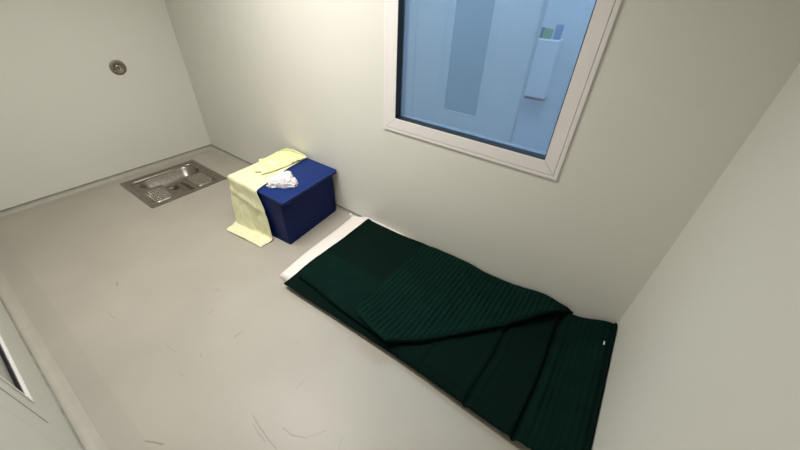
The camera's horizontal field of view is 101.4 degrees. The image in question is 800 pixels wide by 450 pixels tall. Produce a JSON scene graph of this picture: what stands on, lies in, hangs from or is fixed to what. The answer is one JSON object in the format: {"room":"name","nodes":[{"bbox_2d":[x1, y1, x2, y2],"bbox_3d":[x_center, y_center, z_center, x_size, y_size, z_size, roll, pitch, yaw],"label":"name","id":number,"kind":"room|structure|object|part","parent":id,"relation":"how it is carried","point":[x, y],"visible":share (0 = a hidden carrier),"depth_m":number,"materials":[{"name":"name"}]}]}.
{"room":"prison interior","nodes":[
{"label":"prison interior","id":0,"kind":"room"},
{"bbox_2d":[0,301,63,449],"bbox_3d":[-1.583,-0.255,0.689,4.096,2.730,0.100,25,42,27],"label":"wall","id":1,"kind":"structure","parent":0,"point":[15,434],"depth_m":0.96,"materials":[{"name":"grey paint"}]},
{"bbox_2d":[0,317,80,449],"bbox_3d":[-1.577,-0.038,0.874,0.998,2.094,0.068,25,42,27],"label":"door","id":2,"kind":"structure","parent":1,"relation":"in","point":[24,393],"depth_m":1.27,"materials":[{"name":"paint"}]},
{"bbox_3d":[-1.583,-0.035,0.895,0.621,1.416,0.010,25,42,27],"label":"pane","id":3,"kind":"part","parent":2,"relation":"part of","materials":[{"name":"clear glass"}]},
{"bbox_3d":[-1.571,-0.042,0.907,0.766,1.560,0.002,25,42,27],"label":"glazing frame","id":4,"kind":"part","parent":2,"relation":"part of","materials":[{"name":"paint"}]},
{"bbox_2d":[0,270,107,449],"bbox_3d":[-1.584,0.760,1.526,4.096,0.044,0.055,25,42,27],"label":"baseboard","id":5,"kind":"structure","parent":1,"relation":"attached to","point":[78,421],"depth_m":1.58,"materials":[{"name":"plastic"}]},
{"bbox_2d":[0,0,210,210],"bbox_3d":[-2.720,-1.489,2.274,0.100,2.730,2.027,25,42,27],"label":"wall","id":6,"kind":"structure","parent":0,"point":[67,121],"depth_m":2.71,"materials":[{"name":"paint"}]},
{"bbox_2d":[0,144,210,218],"bbox_3d":[-2.675,-0.433,3.057,0.055,0.044,1.928,25,42,27],"label":"baseboard","id":7,"kind":"structure","parent":6,"relation":"attached to","point":[17,209],"depth_m":2.97,"materials":[{"name":"plastic"}]},
{"bbox_2d":[109,60,126,74],"bbox_3d":[-2.414,-1.348,2.808,0.019,0.119,0.119,25,42,27],"label":"button","id":8,"kind":"object","parent":6,"relation":"attached to","point":[117,67],"visible":1,"depth_m":2.80,"materials":[{"name":"metal"}]},
{"bbox_2d":[0,151,530,449],"bbox_3d":[-1.039,0.351,2.168,4.296,0.030,2.128,25,42,27],"label":"floor","id":9,"kind":"structure","parent":0,"point":[169,327],"depth_m":1.78,"materials":[{"name":"concrete"}]},
{"bbox_2d":[120,159,226,208],"bbox_3d":[-2.135,-0.360,3.141,0.645,0.143,0.671,25,42,27],"label":"toilet","id":10,"kind":"object","parent":9,"relation":"in","point":[160,187],"visible":0.99,"depth_m":3.13,"materials":[{"name":"silver metal"}]},
{"bbox_2d":[257,158,336,243],"bbox_3d":[-0.884,-0.234,2.610,0.642,0.388,0.600,25,42,27],"label":"storage box","id":11,"kind":"object","parent":9,"relation":"on","point":[291,213],"visible":0.68,"depth_m":2.44,"materials":[{"name":"blue plastic"}]},
{"bbox_2d":[226,158,305,247],"bbox_3d":[-0.997,-0.231,2.583,0.454,0.398,0.724,25,42,27],"label":"blanket","id":12,"kind":"object","parent":11,"relation":"on","point":[251,223],"visible":0.74,"depth_m":2.45,"materials":[{"name":"yellow fabric"}]},
{"bbox_2d":[253,148,306,173],"bbox_3d":[-0.989,-0.514,2.606,0.255,0.031,0.420,25,42,27],"label":"shirt","id":13,"kind":"object","parent":12,"relation":"on","point":[285,157],"visible":1,"depth_m":2.60,"materials":[{"name":"yellow fabric"}]},
{"bbox_2d":[266,171,297,188],"bbox_3d":[-0.836,-0.348,2.365,0.217,0.088,0.202,5,37,3],"label":"crumpled cloth","id":14,"kind":"object","parent":11,"relation":"on","point":[284,179],"visible":1,"depth_m":2.31,"materials":[{"name":"white fabric"}]},
{"bbox_3d":[-0.871,-0.392,2.499,0.549,0.004,0.503,24,42,26],"label":"lid panel","id":15,"kind":"part","parent":11,"relation":"part of","materials":[{"name":"blue plastic"}]},
{"bbox_3d":[-0.874,-0.382,2.506,0.642,0.024,0.589,25,42,27],"label":"box lid","id":16,"kind":"part","parent":11,"relation":"part of","materials":[{"name":"blue plastic"}]},
{"bbox_2d":[279,213,403,280],"bbox_3d":[0.136,0.443,2.024,1.931,0.075,0.808,25,42,27],"label":"mattress","id":17,"kind":"object","parent":9,"relation":"on","point":[354,221],"visible":0.16,"depth_m":2.38,"materials":[{"name":"white fabric"}]},
{"bbox_2d":[284,219,617,449],"bbox_3d":[0.222,0.455,1.924,1.758,0.153,0.847,25,42,27],"label":"quilt","id":18,"kind":"object","parent":17,"relation":"on","point":[517,357],"visible":1,"depth_m":1.78,"materials":[{"name":"green fabric"}]},
{"bbox_2d":[405,0,543,141],"bbox_3d":[0.204,-1.599,2.680,1.794,2.630,0.030,25,42,27],"label":"wall","id":19,"kind":"structure","parent":0,"point":[514,24],"depth_m":2.61,"materials":[{"name":"white paint"}]},
{"bbox_2d":[411,0,418,115],"bbox_3d":[0.137,-1.617,2.700,0.006,2.630,0.004,25,42,27],"label":"trim","id":20,"kind":"structure","parent":19,"relation":"attached to","point":[418,0],"depth_m":2.81,"materials":[{"name":"grey"}]},
{"bbox_2d":[509,0,548,142],"bbox_3d":[0.939,-1.260,2.270,0.020,2.630,0.038,25,42,27],"label":"trim","id":21,"kind":"structure","parent":19,"relation":"attached to","point":[545,3],"depth_m":2.35,"materials":[{"name":"grey"}]},
{"bbox_2d":[164,0,799,323],"bbox_3d":[-0.398,-1.205,2.033,4.296,2.730,0.100,25,42,27],"label":"wall","id":22,"kind":"structure","parent":0,"point":[678,88],"depth_m":1.81,"materials":[{"name":"paint"}]},
{"bbox_2d":[210,144,362,218],"bbox_3d":[-0.490,-0.118,2.766,4.096,0.044,0.055,25,42,27],"label":"baseboard","id":23,"kind":"structure","parent":22,"relation":"attached to","point":[340,210],"depth_m":3.43,"materials":[{"name":"plastic"}]},
{"bbox_2d":[384,0,621,180],"bbox_3d":[0.384,-0.895,1.555,1.079,1.128,0.113,25,42,27],"label":"window","id":24,"kind":"structure","parent":22,"relation":"in","point":[396,12],"depth_m":1.70,"materials":[{"name":"white plastic"}]},
{"bbox_3d":[0.395,-0.901,1.565,1.029,1.059,0.081,25,42,27],"label":"frame","id":25,"kind":"part","parent":24,"relation":"part of","materials":[{"name":"grey"}]},
{"bbox_2d":[445,0,595,151],"bbox_3d":[1.460,-1.784,3.003,3.600,2.630,0.100,25,42,27],"label":"wall","id":26,"kind":"structure","parent":0,"point":[537,120],"depth_m":3.38,"materials":[{"name":"white paint"}]},
{"bbox_2d":[524,38,563,100],"bbox_3d":[1.345,-1.480,3.125,0.230,0.522,0.158,25,42,27],"label":"holder","id":27,"kind":"object","parent":26,"relation":"attached to","point":[547,54],"visible":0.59,"depth_m":3.05,"materials":[{"name":"white plastic"}]},
{"bbox_2d":[539,27,544,37],"bbox_3d":[1.270,-1.738,2.955,0.055,0.085,0.016,25,42,27],"label":"leaflet","id":28,"kind":"object","parent":27,"relation":"on","point":[542,28],"visible":0.56,"depth_m":2.95,"materials":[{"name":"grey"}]},
{"bbox_2d":[543,28,553,38],"bbox_3d":[1.320,-1.704,2.918,0.075,0.080,0.015,25,42,27],"label":"leaflet","id":29,"kind":"object","parent":27,"relation":"on","point":[548,32],"visible":1,"depth_m":2.92,"materials":[{"name":"green paper"}]},
{"bbox_2d":[553,24,564,39],"bbox_3d":[1.393,-1.694,2.879,0.065,0.115,0.020,25,42,27],"label":"leaflet","id":30,"kind":"object","parent":27,"relation":"on","point":[559,28],"visible":1,"depth_m":2.88,"materials":[{"name":"blue"}]},
{"bbox_2d":[591,63,799,449],"bbox_3d":[0.681,0.076,0.382,0.100,2.730,2.027,25,42,27],"label":"wall","id":31,"kind":"structure","parent":0,"point":[706,355],"depth_m":0.84,"materials":[{"name":"paint"}]}
]}

